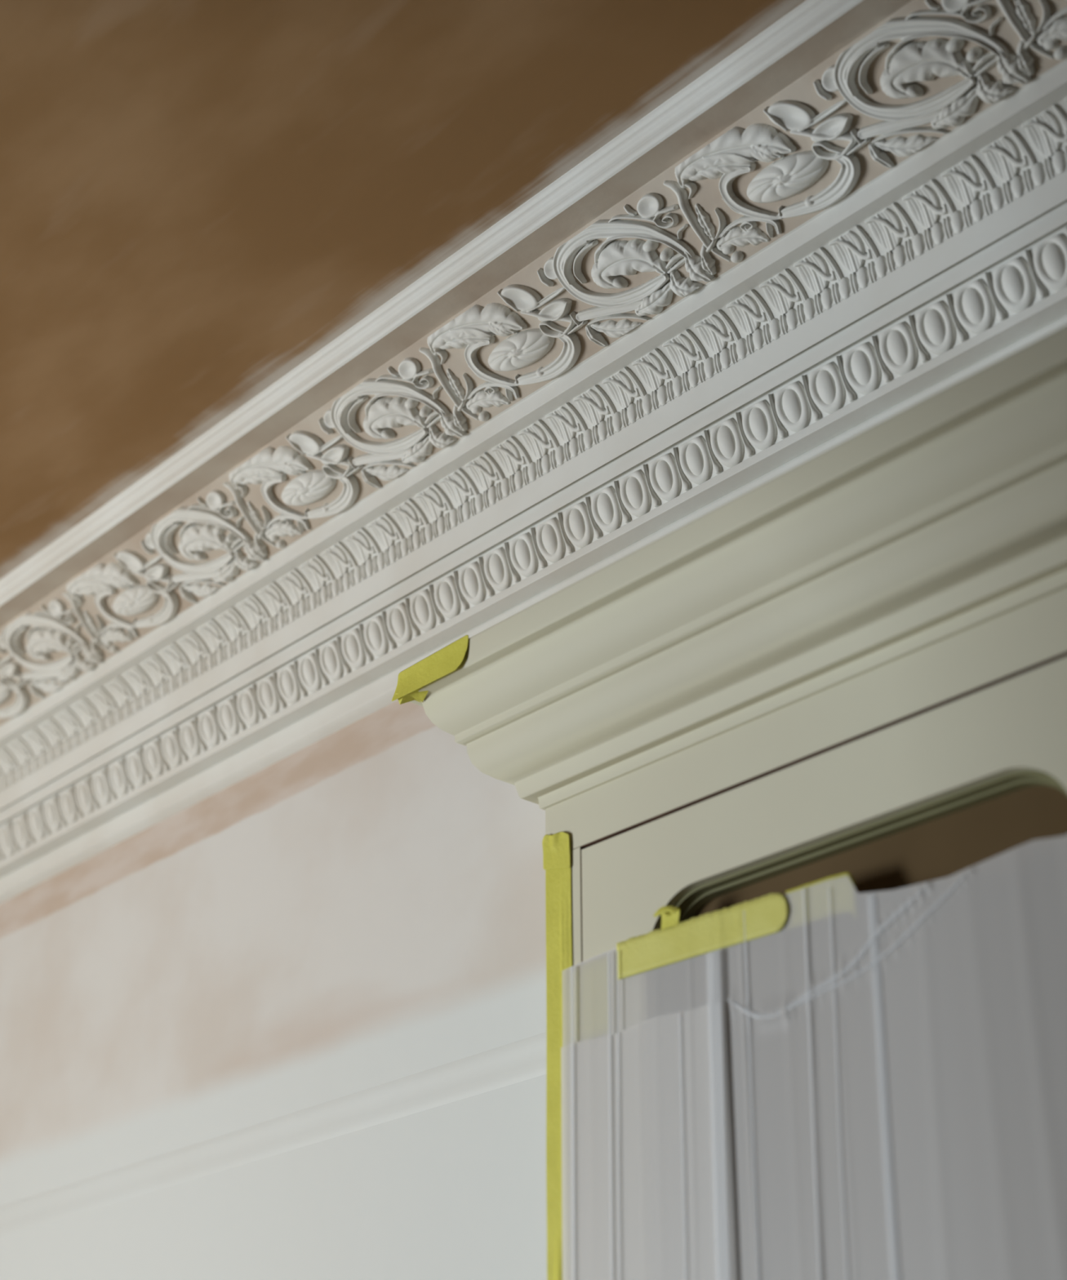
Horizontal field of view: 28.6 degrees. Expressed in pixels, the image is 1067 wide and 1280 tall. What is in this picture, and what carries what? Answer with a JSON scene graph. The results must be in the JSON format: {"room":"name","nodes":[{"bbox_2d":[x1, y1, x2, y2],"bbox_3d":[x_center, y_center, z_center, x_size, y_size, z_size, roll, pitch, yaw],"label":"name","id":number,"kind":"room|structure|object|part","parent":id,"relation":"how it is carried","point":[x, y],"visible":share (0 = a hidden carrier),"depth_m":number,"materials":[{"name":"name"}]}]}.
{"room":"room under renovation","nodes":[
{"label":"room under renovation","id":0,"kind":"room"},
{"bbox_2d":[0,700,546,1279],"bbox_3d":[0.276,0.950,2.050,0.100,3.168,7.200,22,-34,-36],"label":"wall","id":1,"kind":"structure","parent":0,"point":[363,908],"depth_m":2.97,"materials":[{"name":"paint"}]},
{"bbox_2d":[0,1031,546,1237],"bbox_3d":[0.239,0.384,2.300,0.002,0.061,7.000,22,-34,-36],"label":"trim","id":2,"kind":"structure","parent":1,"relation":"attached to","point":[523,1060],"depth_m":2.87,"materials":[{"name":"white paint"}]},
{"bbox_2d":[0,0,1066,903],"bbox_3d":[0.134,-0.347,2.568,0.289,0.387,7.000,22,-34,-36],"label":"trim","id":3,"kind":"structure","parent":1,"relation":"attached to","point":[857,212],"depth_m":2.68,"materials":[{"name":"white paint"}]},
{"bbox_2d":[0,654,19,679],"bbox_3d":[-0.913,0.041,3.582,0.107,0.068,0.042,-14,-30,25],"label":"flower","id":4,"kind":"object","parent":3,"relation":"on","point":[9,664],"depth_m":3.57,"materials":[{"name":"white paint"}]},
{"bbox_2d":[113,549,169,582],"bbox_3d":[-0.606,-0.115,3.276,0.107,0.068,0.042,-14,-30,25],"label":"flower","id":5,"kind":"object","parent":3,"relation":"on","point":[130,566],"depth_m":3.27,"materials":[{"name":"white paint"}]},
{"bbox_2d":[285,430,351,466],"bbox_3d":[-0.299,-0.271,2.970,0.107,0.068,0.042,-14,-30,25],"label":"flower","id":6,"kind":"object","parent":3,"relation":"on","point":[303,447],"depth_m":2.97,"materials":[{"name":"white paint"}]},
{"bbox_2d":[497,284,573,322],"bbox_3d":[0.008,-0.427,2.663,0.107,0.068,0.042,-14,-30,25],"label":"flower","id":7,"kind":"object","parent":3,"relation":"on","point":[516,303],"depth_m":2.66,"materials":[{"name":"white paint"}]},
{"bbox_2d":[763,98,855,141],"bbox_3d":[0.315,-0.583,2.357,0.107,0.068,0.042,-14,-30,25],"label":"flower","id":8,"kind":"object","parent":3,"relation":"on","point":[784,119],"depth_m":2.35,"materials":[{"name":"white paint"}]},
{"bbox_2d":[0,0,805,579],"bbox_3d":[-1.835,-1.362,1.112,5.760,0.100,7.200,22,-34,-36],"label":"ceiling","id":9,"kind":"structure","parent":0,"point":[198,198],"depth_m":2.56,"materials":[{"name":"paint"}]},
{"bbox_3d":[-1.835,1.550,-0.371,5.760,0.100,7.200,22,-34,-36],"label":"floor","id":10,"kind":"structure","parent":0,"visible":0},
{"bbox_2d":[409,324,1066,1060],"bbox_3d":[0.316,1.052,1.622,0.286,2.597,1.098,22,-34,-36],"label":"tall cabinet","id":11,"kind":"object","parent":10,"relation":"on","point":[854,662],"visible":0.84,"depth_m":2.09,"materials":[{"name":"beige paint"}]},
{"bbox_2d":[391,635,468,704],"bbox_3d":[-0.115,0.037,2.444,0.027,0.048,0.130,22,-34,-36],"label":"tape","id":12,"kind":"object","parent":11,"relation":"attached to","point":[446,660],"visible":1,"depth_m":2.44,"materials":[{"name":"yellow paper"}]},
{"bbox_2d":[545,839,572,1279],"bbox_3d":[0.027,0.860,2.040,0.004,1.417,0.043,22,-34,-36],"label":"tape","id":13,"kind":"object","parent":11,"relation":"attached to","point":[557,881],"visible":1,"depth_m":2.27,"materials":[{"name":"yellow paper"}]},
{"bbox_2d":[542,831,570,870],"bbox_3d":[0.025,0.238,2.358,0.003,0.050,0.046,22,-34,-36],"label":"tape","id":14,"kind":"object","parent":13,"relation":"attached to","point":[556,846],"visible":1,"depth_m":2.36,"materials":[{"name":"yellow paper"}]},
{"bbox_3d":[0.316,-0.020,2.167,0.286,0.192,1.098,22,-34,-36],"label":"crown moulding","id":15,"kind":"part","parent":11,"relation":"part of","materials":[{"name":"green paint"}]},
{"bbox_3d":[0.307,0.071,2.113,0.022,0.082,0.857,22,-34,-36],"label":"rail","id":16,"kind":"part","parent":11,"relation":"part of","materials":[{"name":"green paint"}]},
{"bbox_2d":[560,834,1066,1279],"bbox_3d":[0.335,1.033,1.556,0.008,1.870,0.920,22,-34,-36],"label":"plastic sheet","id":17,"kind":"object","parent":11,"relation":"hanging from","point":[869,1086],"visible":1,"depth_m":1.94,"materials":[{"name":"white"}]},
{"bbox_2d":[616,893,787,979],"bbox_3d":[0.169,0.302,2.139,0.001,0.046,0.242,22,-34,-36],"label":"tape","id":18,"kind":"object","parent":17,"relation":"attached to","point":[765,915],"visible":1,"depth_m":2.13,"materials":[{"name":"yellow paper"}]},
{"bbox_2d":[653,906,679,929],"bbox_3d":[0.140,0.285,2.173,0.012,0.022,0.034,22,-34,-36],"label":"tape","id":19,"kind":"object","parent":18,"relation":"attached to","point":[670,915],"visible":1,"depth_m":2.17,"materials":[{"name":"yellow paper"}]},
{"bbox_2d":[785,871,855,893],"bbox_3d":[0.279,0.258,2.031,0.001,0.054,0.088,22,-34,-36],"label":"tape","id":20,"kind":"object","parent":17,"relation":"attached to","point":[847,873],"visible":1,"depth_m":2.04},
{"bbox_3d":[0.307,1.121,1.577,0.020,2.267,0.738,22,-34,-36],"label":"door","id":21,"kind":"part","parent":11,"relation":"part of","materials":[{"name":"green paint"}]},
{"bbox_3d":[0.325,0.960,1.681,0.004,1.754,0.580,22,-34,-36],"label":"door panel","id":22,"kind":"part","parent":11,"relation":"part of","materials":[{"name":"beige wood"}]}
]}

